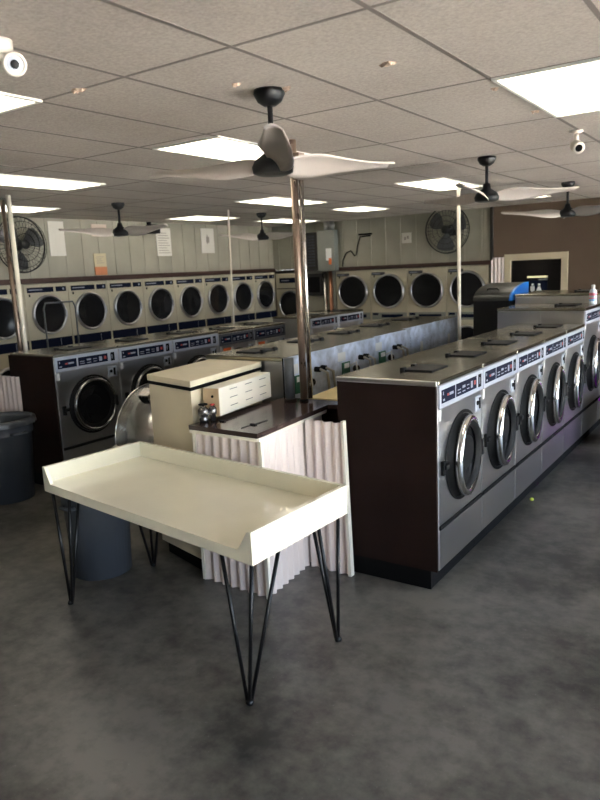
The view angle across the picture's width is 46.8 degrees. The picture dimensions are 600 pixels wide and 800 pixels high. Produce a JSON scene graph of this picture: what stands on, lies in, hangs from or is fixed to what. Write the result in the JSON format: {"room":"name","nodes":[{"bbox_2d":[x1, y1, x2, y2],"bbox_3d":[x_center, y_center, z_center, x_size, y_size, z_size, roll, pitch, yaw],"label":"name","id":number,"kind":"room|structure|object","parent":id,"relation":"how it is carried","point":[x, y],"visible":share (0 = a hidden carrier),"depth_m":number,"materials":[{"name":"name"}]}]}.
{"room":"laundry","nodes":[
{"label":"laundry","id":0,"kind":"room"},
{"bbox_2d":[0,216,273,283],"bbox_3d":[-4.765,-0.894,9.038,1.108,2.880,15.600,5,13,34],"label":"wall","id":1,"kind":"structure","parent":0,"point":[125,255],"depth_m":11.13,"materials":[{"name":"metal"}]},
{"bbox_2d":[0,216,46,272],"bbox_3d":[-3.725,-2.044,9.152,0.350,0.738,0.738,5,13,34],"label":"wall fan","id":2,"kind":"object","parent":1,"relation":"attached to","point":[31,236],"visible":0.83,"depth_m":9.14,"materials":[{"name":"black"}]},
{"bbox_2d":[47,221,65,255],"bbox_3d":[-3.449,-2.287,9.835,0.011,0.480,0.260,5,13,34],"label":"poster","id":3,"kind":"object","parent":1,"relation":"attached to","point":[56,237],"visible":1,"depth_m":9.82,"materials":[{"name":"grey paper"}]},
{"bbox_2d":[91,224,105,236],"bbox_3d":[-3.024,-2.552,10.434,0.011,0.180,0.280,5,13,34],"label":"poster","id":4,"kind":"object","parent":1,"relation":"attached to","point":[92,225],"visible":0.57,"depth_m":10.41,"materials":[{"name":"beige paper"}]},
{"bbox_2d":[93,253,107,274],"bbox_3d":[-3.020,-2.054,10.497,0.012,0.320,0.230,5,13,34],"label":"notice","id":5,"kind":"object","parent":1,"relation":"attached to","point":[100,264],"visible":1,"depth_m":10.49,"materials":[{"name":"beige paper"}]},
{"bbox_2d":[0,268,274,284],"bbox_3d":[-4.606,-1.342,8.211,0.035,0.070,14.600,5,13,34],"label":"trim","id":6,"kind":"structure","parent":1,"relation":"attached to","point":[178,274],"depth_m":10.93,"materials":[{"name":"brown"}]},
{"bbox_2d":[156,228,171,255],"bbox_3d":[-2.268,-2.627,11.544,0.012,0.450,0.330,5,13,34],"label":"poster","id":7,"kind":"object","parent":1,"relation":"attached to","point":[163,239],"visible":0.95,"depth_m":11.54,"materials":[{"name":"grey paper"}]},
{"bbox_2d":[200,228,214,252],"bbox_3d":[-1.655,-2.852,12.424,0.012,0.430,0.340,5,13,34],"label":"poster","id":8,"kind":"object","parent":1,"relation":"attached to","point":[207,235],"visible":1,"depth_m":12.41,"materials":[{"name":"grey paper"}]},
{"bbox_2d":[0,424,599,799],"bbox_3d":[-0.132,0.951,6.142,12.250,0.100,15.750,5,13,34],"label":"floor","id":9,"kind":"structure","parent":0,"point":[482,683],"depth_m":3.51,"materials":[{"name":"concrete"}]},
{"bbox_2d":[0,375,22,411],"bbox_3d":[-3.051,0.289,7.139,0.720,1.100,0.023,5,13,34],"label":"curtain","id":10,"kind":"object","parent":9,"relation":"on","point":[10,390],"visible":0.22,"depth_m":6.96,"materials":[{"name":"beige"}]},
{"bbox_2d":[0,200,22,351],"bbox_3d":[-3.082,-0.704,7.605,0.065,2.880,0.062,5,13,34],"label":"pole","id":11,"kind":"object","parent":9,"relation":"on","point":[2,202],"visible":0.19,"depth_m":7.47,"materials":[{"name":"silver"}]},
{"bbox_2d":[0,285,29,376],"bbox_3d":[-4.239,-0.558,9.542,0.860,1.985,0.721,5,13,34],"label":"dryer","id":12,"kind":"object","parent":9,"relation":"on","point":[8,339],"visible":0.28,"depth_m":9.29,"materials":[{"name":"beige metal"}]},
{"bbox_2d":[5,195,27,350],"bbox_3d":[-2.874,-0.642,7.227,0.075,2.880,0.062,5,13,34],"label":"pole","id":13,"kind":"object","parent":9,"relation":"on","point":[8,197],"visible":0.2,"depth_m":7.08,"materials":[{"name":"beige"}]},
{"bbox_2d":[0,411,36,504],"bbox_3d":[-2.806,0.547,6.572,0.660,0.779,0.660,5,13,34],"label":"trash can","id":14,"kind":"object","parent":9,"relation":"on","point":[17,483],"visible":1,"depth_m":6.42,"materials":[{"name":"grey plastic"}]},
{"bbox_2d":[8,355,63,484],"bbox_3d":[-2.585,0.216,6.839,0.678,1.310,0.030,5,13,34],"label":"end panel","id":15,"kind":"object","parent":9,"relation":"on","point":[35,374],"visible":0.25,"depth_m":6.76,"materials":[{"name":"brown laminate"}]},
{"bbox_2d":[0,282,72,349],"bbox_3d":[-3.832,-0.687,10.130,0.860,1.985,0.721,5,13,34],"label":"dryer","id":16,"kind":"object","parent":9,"relation":"on","point":[58,318],"visible":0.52,"depth_m":9.79,"materials":[{"name":"beige metal"}]},
{"bbox_2d":[43,300,79,347],"bbox_3d":[-2.783,-0.284,8.294,0.514,1.775,0.740,5,13,34],"label":"cart","id":17,"kind":"object","parent":9,"relation":"on","point":[71,300],"visible":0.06,"depth_m":8.07,"materials":[{"name":"grey metal"}]},
{"bbox_2d":[10,344,122,460],"bbox_3d":[-2.330,0.128,7.135,0.767,1.352,0.785,5,13,34],"label":"washing machine","id":18,"kind":"object","parent":9,"relation":"on","point":[87,377],"visible":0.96,"depth_m":6.89,"materials":[{"name":"silver metal"}]},
{"bbox_2d":[41,280,111,343],"bbox_3d":[-3.424,-0.817,10.719,0.860,1.985,0.721,5,13,34],"label":"dryer","id":19,"kind":"object","parent":9,"relation":"on","point":[90,298],"visible":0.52,"depth_m":10.38,"materials":[{"name":"beige metal"}]},
{"bbox_2d":[58,496,131,580],"bbox_3d":[-1.406,0.887,4.847,0.510,0.620,0.536,5,13,34],"label":"trash can","id":20,"kind":"object","parent":9,"relation":"on","point":[104,539],"visible":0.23,"depth_m":4.68,"materials":[{"name":"grey plastic"}]},
{"bbox_2d":[82,279,146,338],"bbox_3d":[-3.017,-0.946,11.307,0.860,1.985,0.721,5,13,34],"label":"dryer","id":21,"kind":"object","parent":9,"relation":"on","point":[125,297],"visible":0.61,"depth_m":10.96,"materials":[{"name":"beige metal"}]},
{"bbox_2d":[78,336,173,402],"bbox_3d":[-1.887,-0.013,7.774,0.767,1.352,0.785,5,13,34],"label":"washing machine","id":22,"kind":"object","parent":9,"relation":"on","point":[138,357],"visible":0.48,"depth_m":7.46,"materials":[{"name":"silver metal"}]},
{"bbox_2d":[112,383,153,447],"bbox_3d":[-1.103,0.418,5.902,0.470,1.123,0.873,5,13,34],"label":"drum","id":23,"kind":"object","parent":9,"relation":"on","point":[134,419],"visible":0.23,"depth_m":5.60,"materials":[{"name":"silver metal"}]},
{"bbox_2d":[123,277,177,333],"bbox_3d":[-2.610,-1.076,11.895,0.860,1.985,0.721,5,13,34],"label":"dryer","id":24,"kind":"object","parent":9,"relation":"on","point":[158,293],"visible":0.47,"depth_m":11.55,"materials":[{"name":"beige metal"}]},
{"bbox_2d":[130,330,218,367],"bbox_3d":[-1.444,-0.154,8.413,0.767,1.352,0.785,5,13,34],"label":"washing machine","id":25,"kind":"object","parent":9,"relation":"on","point":[188,346],"visible":0.3,"depth_m":8.13,"materials":[{"name":"silver metal"}]},
{"bbox_2d":[164,276,205,329],"bbox_3d":[-2.202,-1.205,12.483,0.860,1.985,0.721,5,13,34],"label":"dryer","id":26,"kind":"object","parent":9,"relation":"on","point":[189,293],"visible":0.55,"depth_m":12.14,"materials":[{"name":"beige metal"}]},
{"bbox_2d":[42,441,347,705],"bbox_3d":[-0.648,0.870,4.029,1.889,0.886,0.774,7,14,41],"label":"folding table","id":27,"kind":"object","parent":9,"relation":"on","point":[245,513],"visible":1,"depth_m":3.80,"materials":[{"name":"beige paint"}]},
{"bbox_2d":[147,359,262,569],"bbox_3d":[-0.689,0.429,5.165,0.522,1.335,1.014,3,12,26],"label":"cabinet","id":28,"kind":"object","parent":9,"relation":"on","point":[176,393],"visible":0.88,"depth_m":4.80,"materials":[{"name":"beige plastic"}]},
{"bbox_2d":[184,274,231,326],"bbox_3d":[-1.795,-1.335,13.071,0.860,1.985,0.721,5,13,34],"label":"dryer","id":29,"kind":"object","parent":9,"relation":"on","point":[216,289],"visible":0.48,"depth_m":12.73,"materials":[{"name":"beige metal"}]},
{"bbox_2d":[191,326,254,351],"bbox_3d":[-1.022,-0.278,9.024,0.767,1.332,0.700,5,13,34],"label":"washing machine","id":30,"kind":"object","parent":9,"relation":"on","point":[229,338],"visible":0.23,"depth_m":8.77,"materials":[{"name":"silver metal"}]},
{"bbox_2d":[227,210,234,323],"bbox_3d":[-0.966,-1.257,10.023,0.080,2.880,0.034,5,13,34],"label":"pole","id":31,"kind":"object","parent":9,"relation":"on","point":[227,210],"visible":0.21,"depth_m":9.88,"materials":[{"name":"beige"}]},
{"bbox_2d":[225,273,254,323],"bbox_3d":[-1.387,-1.464,13.659,0.860,1.985,0.721,5,13,34],"label":"dryer","id":32,"kind":"object","parent":9,"relation":"on","point":[243,292],"visible":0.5,"depth_m":13.34,"materials":[{"name":"beige metal"}]},
{"bbox_2d":[220,322,285,345],"bbox_3d":[-0.627,-0.404,9.594,0.767,1.332,0.700,5,13,34],"label":"washing machine","id":33,"kind":"object","parent":9,"relation":"on","point":[264,332],"visible":0.23,"depth_m":9.34,"materials":[{"name":"silver metal"}]},
{"bbox_2d":[245,272,276,321],"bbox_3d":[-0.980,-1.594,14.247,0.860,1.985,0.721,5,13,34],"label":"dryer","id":34,"kind":"object","parent":9,"relation":"on","point":[263,283],"visible":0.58,"depth_m":13.91,"materials":[{"name":"beige metal"}]},
{"bbox_2d":[189,397,337,598],"bbox_3d":[-0.143,0.610,4.770,0.642,1.076,1.061,5,13,34],"label":"counter","id":35,"kind":"object","parent":9,"relation":"on","point":[271,435],"depth_m":4.47,"materials":[{"name":"fabric"}]},
{"bbox_2d":[198,403,216,422],"bbox_3d":[-0.603,0.080,4.503,0.097,0.120,0.112,5,13,34],"label":"cluster","id":36,"kind":"object","parent":35,"relation":"on","point":[203,411],"visible":1,"depth_m":4.48,"materials":[{"name":"silver metal"}]},
{"bbox_2d":[203,372,270,415],"bbox_3d":[-0.424,-0.051,4.848,0.124,0.185,0.712,3,12,26],"label":"box","id":37,"kind":"object","parent":35,"relation":"on","point":[234,394],"visible":0.94,"depth_m":4.74,"materials":[{"name":"white paint"}]},
{"bbox_2d":[189,397,337,438],"bbox_3d":[-0.164,0.105,4.673,0.635,0.030,1.060,5,13,34],"label":"countertop","id":38,"kind":"structure","parent":35,"relation":"on","point":[279,414],"depth_m":4.56,"materials":[{"name":"laminate"}]},
{"bbox_2d":[284,357,296,401],"bbox_3d":[-0.076,-0.150,5.064,0.094,0.316,0.094,5,13,34],"label":"post","id":39,"kind":"object","parent":35,"relation":"on","point":[289,361],"visible":1,"depth_m":5.04,"materials":[{"name":"grey metal"}]},
{"bbox_2d":[289,139,312,401],"bbox_3d":[0.000,-0.880,4.879,0.104,1.812,0.087,5,13,34],"label":"pole","id":40,"kind":"object","parent":35,"relation":"on","point":[303,333],"visible":0.89,"depth_m":4.89,"materials":[{"name":"silver"}]},
{"bbox_2d":[206,344,335,402],"bbox_3d":[-0.202,0.251,5.854,0.940,1.387,0.757,5,13,34],"label":"washing machine","id":41,"kind":"object","parent":9,"relation":"on","point":[271,357],"visible":0.21,"depth_m":5.58,"materials":[{"name":"grey metal"}]},
{"bbox_2d":[276,273,303,315],"bbox_3d":[0.061,-1.653,14.401,0.737,1.950,0.845,5,13,34],"label":"dryer","id":42,"kind":"object","parent":9,"relation":"on","point":[285,282],"visible":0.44,"depth_m":14.04,"materials":[{"name":"beige metal"}]},
{"bbox_2d":[272,313,338,338],"bbox_3d":[0.147,-0.660,10.710,0.767,1.352,0.785,5,13,34],"label":"washing machine","id":43,"kind":"object","parent":9,"relation":"on","point":[319,322],"visible":0.23,"depth_m":10.37,"materials":[{"name":"silver metal"}]},
{"bbox_2d":[260,336,376,386],"bbox_3d":[0.205,0.115,6.478,0.940,1.387,0.757,5,13,34],"label":"washing machine","id":44,"kind":"object","parent":9,"relation":"on","point":[351,354],"visible":0.13,"depth_m":6.20,"materials":[{"name":"silver metal"}]},
{"bbox_2d":[305,420,353,576],"bbox_3d":[0.194,0.640,4.589,0.322,1.047,0.043,5,13,34],"label":"sheet","id":45,"kind":"object","parent":9,"relation":"on","point":[326,442],"visible":0.71,"depth_m":4.57,"materials":[{"name":"beige"}]},
{"bbox_2d":[322,409,337,422],"bbox_3d":[1.204,0.246,6.496,0.540,1.030,3.230,5,13,34],"label":"box","id":46,"kind":"object","parent":9,"relation":"on","point":[331,415],"visible":0.02,"depth_m":5.14,"materials":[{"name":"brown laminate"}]},
{"bbox_2d":[308,387,336,400],"bbox_3d":[0.544,-0.094,5.484,0.565,0.042,1.085,5,13,34],"label":"board","id":47,"kind":"object","parent":46,"relation":"on","point":[331,394],"visible":0.02,"depth_m":5.21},
{"bbox_2d":[309,309,362,327],"bbox_3d":[0.590,-0.800,11.349,0.767,1.352,0.785,5,13,34],"label":"washing machine","id":48,"kind":"object","parent":9,"relation":"on","point":[346,317],"visible":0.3,"depth_m":11.09,"materials":[{"name":"silver metal"}]},
{"bbox_2d":[336,269,374,322],"bbox_3d":[1.248,-1.557,13.591,0.746,1.950,0.860,5,13,34],"label":"dryer","id":49,"kind":"object","parent":9,"relation":"on","point":[353,287],"visible":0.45,"depth_m":13.14,"materials":[{"name":"beige metal"}]},
{"bbox_2d":[310,328,408,363],"bbox_3d":[0.596,-0.023,7.113,0.940,1.387,0.757,5,13,34],"label":"washing machine","id":50,"kind":"object","parent":9,"relation":"on","point":[390,344],"visible":0.2,"depth_m":6.84,"materials":[{"name":"silver metal"}]},
{"bbox_2d":[337,322,432,354],"bbox_3d":[0.956,-0.171,7.813,0.873,1.387,0.815,5,13,34],"label":"washing machine","id":51,"kind":"object","parent":9,"relation":"on","point":[419,335],"visible":0.15,"depth_m":7.55,"materials":[{"name":"grey metal"}]},
{"bbox_2d":[336,376,437,588],"bbox_3d":[0.555,0.521,4.389,0.686,1.328,0.038,5,13,34],"label":"end panel","id":52,"kind":"object","parent":9,"relation":"on","point":[391,424],"visible":0.94,"depth_m":4.36,"materials":[{"name":"brown laminate"}]},
{"bbox_2d":[371,267,417,321],"bbox_3d":[1.869,-1.507,13.171,0.746,1.950,0.860,5,13,34],"label":"dryer","id":53,"kind":"object","parent":9,"relation":"on","point":[389,287],"visible":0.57,"depth_m":12.75,"materials":[{"name":"beige metal"}]},
{"bbox_2d":[339,360,483,587],"bbox_3d":[0.807,0.443,4.677,0.781,1.352,0.757,5,13,34],"label":"washing machine","id":54,"kind":"object","parent":9,"relation":"on","point":[460,442],"visible":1,"depth_m":4.44,"materials":[{"name":"grey metal"}]},
{"bbox_2d":[373,316,457,347],"bbox_3d":[1.398,-0.318,8.486,0.873,1.387,0.815,5,13,34],"label":"washing machine","id":55,"kind":"object","parent":9,"relation":"on","point":[445,328],"visible":0.15,"depth_m":8.21,"materials":[{"name":"grey metal"}]},
{"bbox_2d":[407,266,446,315],"bbox_3d":[2.491,-1.457,12.751,0.746,1.950,0.860,5,13,34],"label":"dryer","id":56,"kind":"object","parent":9,"relation":"on","point":[427,286],"visible":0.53,"depth_m":12.33,"materials":[{"name":"beige metal"}]},
{"bbox_2d":[394,348,518,546],"bbox_3d":[1.230,0.308,5.288,0.781,1.352,0.757,5,13,34],"label":"washing machine","id":57,"kind":"object","parent":9,"relation":"on","point":[500,420],"visible":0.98,"depth_m":5.06,"materials":[{"name":"silver metal"}]},
{"bbox_2d":[457,187,460,340],"bbox_3d":[1.798,-0.977,7.843,0.052,2.882,0.198,-1,11,9],"label":"pole","id":58,"kind":"object","parent":9,"relation":"on","point":[458,188],"visible":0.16,"depth_m":7.76,"materials":[{"name":"beige"}]},
{"bbox_2d":[447,264,490,339],"bbox_3d":[3.113,-1.407,12.332,0.746,1.950,0.860,5,13,34],"label":"dryer","id":59,"kind":"object","parent":9,"relation":"on","point":[473,277],"visible":0.36,"depth_m":11.97,"materials":[{"name":"beige metal"}]},
{"bbox_2d":[435,338,545,513],"bbox_3d":[1.654,0.173,5.900,0.781,1.352,0.757,5,13,34],"label":"washing machine","id":60,"kind":"object","parent":9,"relation":"on","point":[530,400],"visible":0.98,"depth_m":5.66,"materials":[{"name":"silver metal"}]},
{"bbox_2d":[491,257,503,282],"bbox_3d":[3.332,-1.357,11.711,0.215,2.060,0.027,5,13,34],"label":"sheet","id":61,"kind":"object","parent":9,"relation":"on","point":[497,264],"visible":0.36,"depth_m":11.56,"materials":[{"name":"beige"}]},
{"bbox_2d":[473,282,528,335],"bbox_3d":[2.566,-0.614,8.855,0.475,1.725,0.700,5,13,34],"label":"kiosk","id":62,"kind":"object","parent":9,"relation":"on","point":[488,298],"visible":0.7,"depth_m":8.53,"materials":[{"name":"black plastic"}]},
{"bbox_2d":[473,282,522,300],"bbox_3d":[2.518,-1.366,8.723,0.444,0.195,0.700,5,13,34],"label":"hood","id":63,"kind":"object","parent":62,"relation":"attached to","point":[506,291],"depth_m":8.52,"materials":[{"name":"black plastic"}]},
{"bbox_2d":[469,330,567,487],"bbox_3d":[2.078,0.038,6.512,0.781,1.352,0.757,5,13,34],"label":"washing machine","id":64,"kind":"object","parent":9,"relation":"on","point":[555,388],"visible":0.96,"depth_m":6.27,"materials":[{"name":"silver metal"}]},
{"bbox_2d":[497,323,585,464],"bbox_3d":[2.502,-0.096,7.125,0.781,1.352,0.757,5,13,34],"label":"washing machine","id":65,"kind":"object","parent":9,"relation":"on","point":[575,375],"visible":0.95,"depth_m":6.88,"materials":[{"name":"silver metal"}]},
{"bbox_2d":[497,303,599,447],"bbox_3d":[2.853,-0.325,7.821,1.013,1.512,0.845,5,13,34],"label":"washing machine","id":66,"kind":"object","parent":9,"relation":"on","point":[588,314],"visible":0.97,"depth_m":7.45,"materials":[{"name":"grey metal"}]},
{"bbox_2d":[589,285,596,303],"bbox_3d":[3.214,-1.158,7.606,0.078,0.212,0.078,5,13,34],"label":"bottle","id":67,"kind":"object","parent":66,"relation":"on","point":[593,292],"visible":1,"depth_m":7.58,"materials":[{"name":"white"}]},
{"bbox_2d":[515,289,599,430],"bbox_3d":[3.329,-0.543,8.563,1.083,1.622,0.955,5,13,34],"label":"washing machine","id":68,"kind":"object","parent":9,"relation":"on","point":[539,296],"visible":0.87,"depth_m":8.15,"materials":[{"name":"grey metal"}]},
{"bbox_2d":[0,0,599,226],"bbox_3d":[-0.269,-1.975,5.592,12.250,0.100,15.750,5,13,34],"label":"ceiling","id":69,"kind":"structure","parent":0,"point":[495,37],"depth_m":3.57,"materials":[{"name":"tile"}]},
{"bbox_2d":[0,36,26,76],"bbox_3d":[-1.077,-1.245,2.537,0.161,0.133,0.109,-3,11,-3],"label":"security camera","id":70,"kind":"object","parent":69,"relation":"attached to","point":[14,64],"visible":1,"depth_m":2.51,"materials":[{"name":"beige"}]},
{"bbox_2d":[0,91,42,113],"bbox_3d":[-1.841,-1.368,3.057,0.600,0.012,1.210,5,13,34],"label":"recessed light","id":71,"kind":"object","parent":69,"relation":"in","point":[9,102],"visible":1,"depth_m":3.37,"materials":[{"name":"white"}]},
{"bbox_2d":[0,95,32,111],"bbox_3d":[-1.841,-1.370,3.057,0.560,0.007,1.170,5,13,34],"label":"diffuser","id":72,"kind":"object","parent":71,"relation":"attached to","point":[8,103],"depth_m":3.37,"materials":[{"name":"beige"}]},
{"bbox_2d":[0,205,60,212],"bbox_3d":[-3.484,-2.244,8.132,0.620,0.012,1.150,5,13,34],"label":"recessed light","id":73,"kind":"object","parent":69,"relation":"in","point":[15,209],"visible":0.94,"depth_m":8.34,"materials":[{"name":"white"}]},
{"bbox_2d":[0,173,105,190],"bbox_3d":[-2.358,-1.921,6.131,0.560,0.012,1.160,5,13,34],"label":"recessed light","id":74,"kind":"object","parent":69,"relation":"in","point":[5,179],"visible":1,"depth_m":6.19,"materials":[{"name":"white"}]},
{"bbox_2d":[59,202,167,236],"bbox_3d":[-2.039,-2.117,8.110,1.129,0.388,1.245,5,13,34],"label":"ceiling fan","id":75,"kind":"object","parent":69,"relation":"hanging from","point":[132,230],"visible":1,"depth_m":8.12,"materials":[{"name":"black"}]},
{"bbox_2d":[166,215,239,220],"bbox_3d":[-1.518,-2.860,10.918,0.640,0.012,1.020,5,13,34],"label":"recessed light","id":76,"kind":"object","parent":69,"relation":"in","point":[194,217],"visible":1,"depth_m":10.86,"materials":[{"name":"white"}]},
{"bbox_2d":[174,216,232,220],"bbox_3d":[-1.518,-2.861,10.917,0.600,0.007,0.980,5,13,34],"label":"diffuser","id":77,"kind":"object","parent":76,"relation":"attached to","point":[194,218],"depth_m":10.88,"materials":[{"name":"beige"}]},
{"bbox_2d":[152,135,308,161],"bbox_3d":[-0.464,-1.808,5.054,0.590,0.012,1.100,5,13,34],"label":"recessed light","id":78,"kind":"object","parent":69,"relation":"in","point":[217,147],"visible":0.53,"depth_m":4.87,"materials":[{"name":"white"}]},
{"bbox_2d":[160,138,263,160],"bbox_3d":[-0.464,-1.809,5.054,0.550,0.007,1.060,5,13,34],"label":"diffuser","id":79,"kind":"object","parent":78,"relation":"attached to","point":[224,149],"depth_m":4.88,"materials":[{"name":"beige"}]},
{"bbox_2d":[219,213,300,240],"bbox_3d":[-0.480,-2.615,10.431,1.129,0.408,1.245,5,13,34],"label":"ceiling fan","id":80,"kind":"object","parent":69,"relation":"hanging from","point":[272,235],"visible":0.94,"depth_m":10.45,"materials":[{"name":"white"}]},
{"bbox_2d":[148,86,394,179],"bbox_3d":[-0.234,-1.333,3.540,1.242,0.408,1.344,5,13,34],"label":"ceiling fan","id":81,"kind":"object","parent":69,"relation":"hanging from","point":[277,160],"visible":1,"depth_m":3.51,"materials":[{"name":"black"}]},
{"bbox_2d":[234,196,326,206],"bbox_3d":[-0.226,-2.540,8.894,0.600,0.012,1.200,5,13,34],"label":"recessed light","id":82,"kind":"object","parent":69,"relation":"in","point":[277,201],"visible":0.93,"depth_m":8.79,"materials":[{"name":"white"}]},
{"bbox_2d":[241,198,321,205],"bbox_3d":[-0.226,-2.541,8.893,0.560,0.007,1.160,5,13,34],"label":"diffuser","id":83,"kind":"object","parent":82,"relation":"attached to","point":[265,201],"depth_m":8.82,"materials":[{"name":"beige"}]},
{"bbox_2d":[254,218,319,222],"bbox_3d":[-0.221,-3.193,12.369,0.600,0.012,1.200,5,13,34],"label":"recessed light","id":84,"kind":"object","parent":69,"relation":"in","point":[279,220],"visible":0.76,"depth_m":12.23,"materials":[{"name":"white"}]},
{"bbox_2d":[259,219,310,222],"bbox_3d":[-0.222,-3.194,12.369,0.560,0.007,1.160,5,13,34],"label":"diffuser","id":85,"kind":"object","parent":84,"relation":"attached to","point":[269,220],"depth_m":12.24,"materials":[{"name":"beige"}]},
{"bbox_2d":[0,0,599,225],"bbox_3d":[0.235,-1.845,5.047,11.612,0.004,15.086,5,13,34],"label":"grid","id":86,"kind":"object","parent":69,"relation":"attached to","point":[589,3],"visible":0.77,"depth_m":3.76,"materials":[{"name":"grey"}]},
{"bbox_2d":[329,206,389,211],"bbox_3d":[0.913,-2.904,10.547,0.550,0.012,0.880,5,13,34],"label":"recessed light","id":87,"kind":"object","parent":69,"relation":"in","point":[354,208],"visible":1,"depth_m":10.51,"materials":[{"name":"white"}]},
{"bbox_2d":[333,207,381,211],"bbox_3d":[0.913,-2.905,10.546,0.510,0.007,0.840,5,13,34],"label":"diffuser","id":88,"kind":"object","parent":87,"relation":"attached to","point":[352,209],"depth_m":10.53,"materials":[{"name":"beige"}]},
{"bbox_2d":[379,61,396,67],"bbox_3d":[0.384,-1.466,3.038,0.055,0.015,0.074,-8,12,-27],"label":"torn patch","id":89,"kind":"object","parent":69,"relation":"attached to","point":[387,63],"visible":1,"depth_m":3.02,"materials":[{"name":"tile"}]},
{"bbox_2d":[394,177,482,190],"bbox_3d":[1.579,-2.418,7.794,0.550,0.012,1.200,5,13,34],"label":"recessed light","id":90,"kind":"object","parent":69,"relation":"in","point":[435,184],"visible":0.96,"depth_m":7.68,"materials":[{"name":"white"}]},
{"bbox_2d":[424,156,578,205],"bbox_3d":[1.490,-1.860,5.835,1.384,0.378,1.254,5,13,34],"label":"ceiling fan","id":91,"kind":"object","parent":69,"relation":"hanging from","point":[516,194],"visible":1,"depth_m":5.97,"materials":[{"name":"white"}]},
{"bbox_2d":[491,57,599,117],"bbox_3d":[1.514,-1.643,3.683,0.605,0.012,1.200,5,13,34],"label":"recessed light","id":92,"kind":"object","parent":69,"relation":"in","point":[569,89],"visible":1,"depth_m":3.56,"materials":[{"name":"white"}]},
{"bbox_2d":[501,181,599,218],"bbox_3d":[3.279,-2.394,8.319,1.384,0.408,1.254,5,13,34],"label":"ceiling fan","id":93,"kind":"object","parent":69,"relation":"hanging from","point":[588,210],"visible":0.96,"depth_m":8.17,"materials":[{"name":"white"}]},
{"bbox_2d":[569,129,584,153],"bbox_3d":[1.935,-1.801,4.851,0.090,0.170,0.158,-1,11,11],"label":"security camera","id":94,"kind":"object","parent":69,"relation":"attached to","point":[577,146],"visible":1,"depth_m":4.81,"materials":[{"name":"beige"}]},
{"bbox_2d":[307,271,336,311],"bbox_3d":[0.476,-1.583,13.736,0.670,2.019,0.120,5,13,34],"label":"wall","id":95,"kind":"structure","parent":0,"point":[316,302],"depth_m":13.59,"materials":[{"name":"paint"}]},
{"bbox_2d":[307,273,323,295],"bbox_3d":[0.286,-2.263,13.607,0.380,0.420,0.056,5,13,34],"label":"box","id":96,"kind":"object","parent":95,"relation":"attached to","point":[315,281],"visible":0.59,"depth_m":13.56,"materials":[{"name":"black"}]},
{"bbox_2d":[301,221,338,270],"bbox_3d":[0.355,-2.934,13.308,0.780,0.920,0.167,5,13,34],"label":"breaker panel","id":97,"kind":"object","parent":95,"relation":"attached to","point":[321,246],"visible":0.86,"depth_m":13.18,"materials":[{"name":"grey"}]},
{"bbox_2d":[323,271,327,309],"bbox_3d":[0.521,-1.526,13.594,0.072,1.955,0.072,5,13,34],"label":"pipe","id":98,"kind":"object","parent":95,"relation":"attached to","point":[324,272],"visible":0.34,"depth_m":13.45,"materials":[{"name":"silver metal"}]},
{"bbox_2d":[328,271,333,308],"bbox_3d":[0.628,-1.517,13.522,0.072,1.955,0.072,5,13,34],"label":"pipe","id":99,"kind":"object","parent":95,"relation":"attached to","point":[329,272],"visible":0.34,"depth_m":13.38,"materials":[{"name":"orange metal"}]},
{"bbox_2d":[339,260,490,270],"bbox_3d":[1.926,-2.406,12.455,3.060,0.065,0.035,5,13,34],"label":"trim","id":100,"kind":"structure","parent":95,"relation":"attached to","point":[485,261],"depth_m":12.36,"materials":[{"name":"brown"}]},
{"bbox_2d":[264,264,484,315],"bbox_3d":[1.531,-1.692,14.051,5.420,2.019,0.150,5,13,34],"label":"wall","id":101,"kind":"structure","parent":0,"point":[276,271],"depth_m":15.08,"materials":[{"name":"metal"}]},
{"bbox_2d":[272,207,489,269],"bbox_3d":[1.224,-3.029,13.437,5.420,0.860,1.012,5,13,34],"label":"wall","id":102,"kind":"structure","parent":0,"point":[385,246],"depth_m":12.52,"materials":[{"name":"wood"}]},
{"bbox_2d":[342,235,370,266],"bbox_3d":[1.050,-2.789,12.985,0.632,0.553,0.024,5,13,34],"label":"cable","id":103,"kind":"object","parent":102,"relation":"attached to","point":[365,235],"visible":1,"depth_m":12.97,"materials":[{"name":"black plastic"}]},
{"bbox_2d":[402,232,410,242],"bbox_3d":[1.901,-2.893,12.379,0.180,0.180,0.012,5,13,34],"label":"paper note","id":104,"kind":"object","parent":102,"relation":"attached to","point":[406,237],"visible":1,"depth_m":12.37,"materials":[{"name":"grey"}]},
{"bbox_2d":[425,210,469,253],"bbox_3d":[2.523,-2.878,11.743,0.788,0.788,0.350,5,13,34],"label":"wall fan","id":105,"kind":"object","parent":102,"relation":"attached to","point":[445,243],"visible":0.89,"depth_m":11.70,"materials":[{"name":"black"}]},
{"bbox_2d":[493,197,599,289],"bbox_3d":[6.197,-1.645,10.310,6.480,2.880,0.990,5,13,34],"label":"wall","id":106,"kind":"structure","parent":0,"point":[512,234],"depth_m":10.96,"materials":[{"name":"paint"}]},
{"bbox_2d":[490,207,493,259],"bbox_3d":[3.182,-2.759,11.511,0.045,0.860,0.040,5,13,34],"label":"trim","id":107,"kind":"structure","parent":106,"relation":"attached to","point":[491,208],"depth_m":11.48,"materials":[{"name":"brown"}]},
{"bbox_2d":[512,259,560,289],"bbox_3d":[3.902,-1.305,11.455,0.810,1.990,0.050,5,13,34],"label":"window","id":108,"kind":"structure","parent":106,"relation":"in","point":[551,268],"depth_m":11.25,"materials":[{"name":"black"}]},
{"bbox_2d":[527,278,546,291],"bbox_3d":[3.872,-1.831,11.322,0.320,0.305,0.008,5,13,34],"label":"restroom sign","id":109,"kind":"object","parent":108,"relation":"attached to","point":[541,284],"visible":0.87,"depth_m":11.30,"materials":[{"name":"plastic"}]},
{"bbox_2d":[504,251,568,289],"bbox_3d":[3.853,-1.339,11.380,1.010,2.100,0.055,5,13,34],"label":"trim","id":110,"kind":"structure","parent":106,"relation":"attached to","point":[564,256],"depth_m":11.11,"materials":[{"name":"beige"}]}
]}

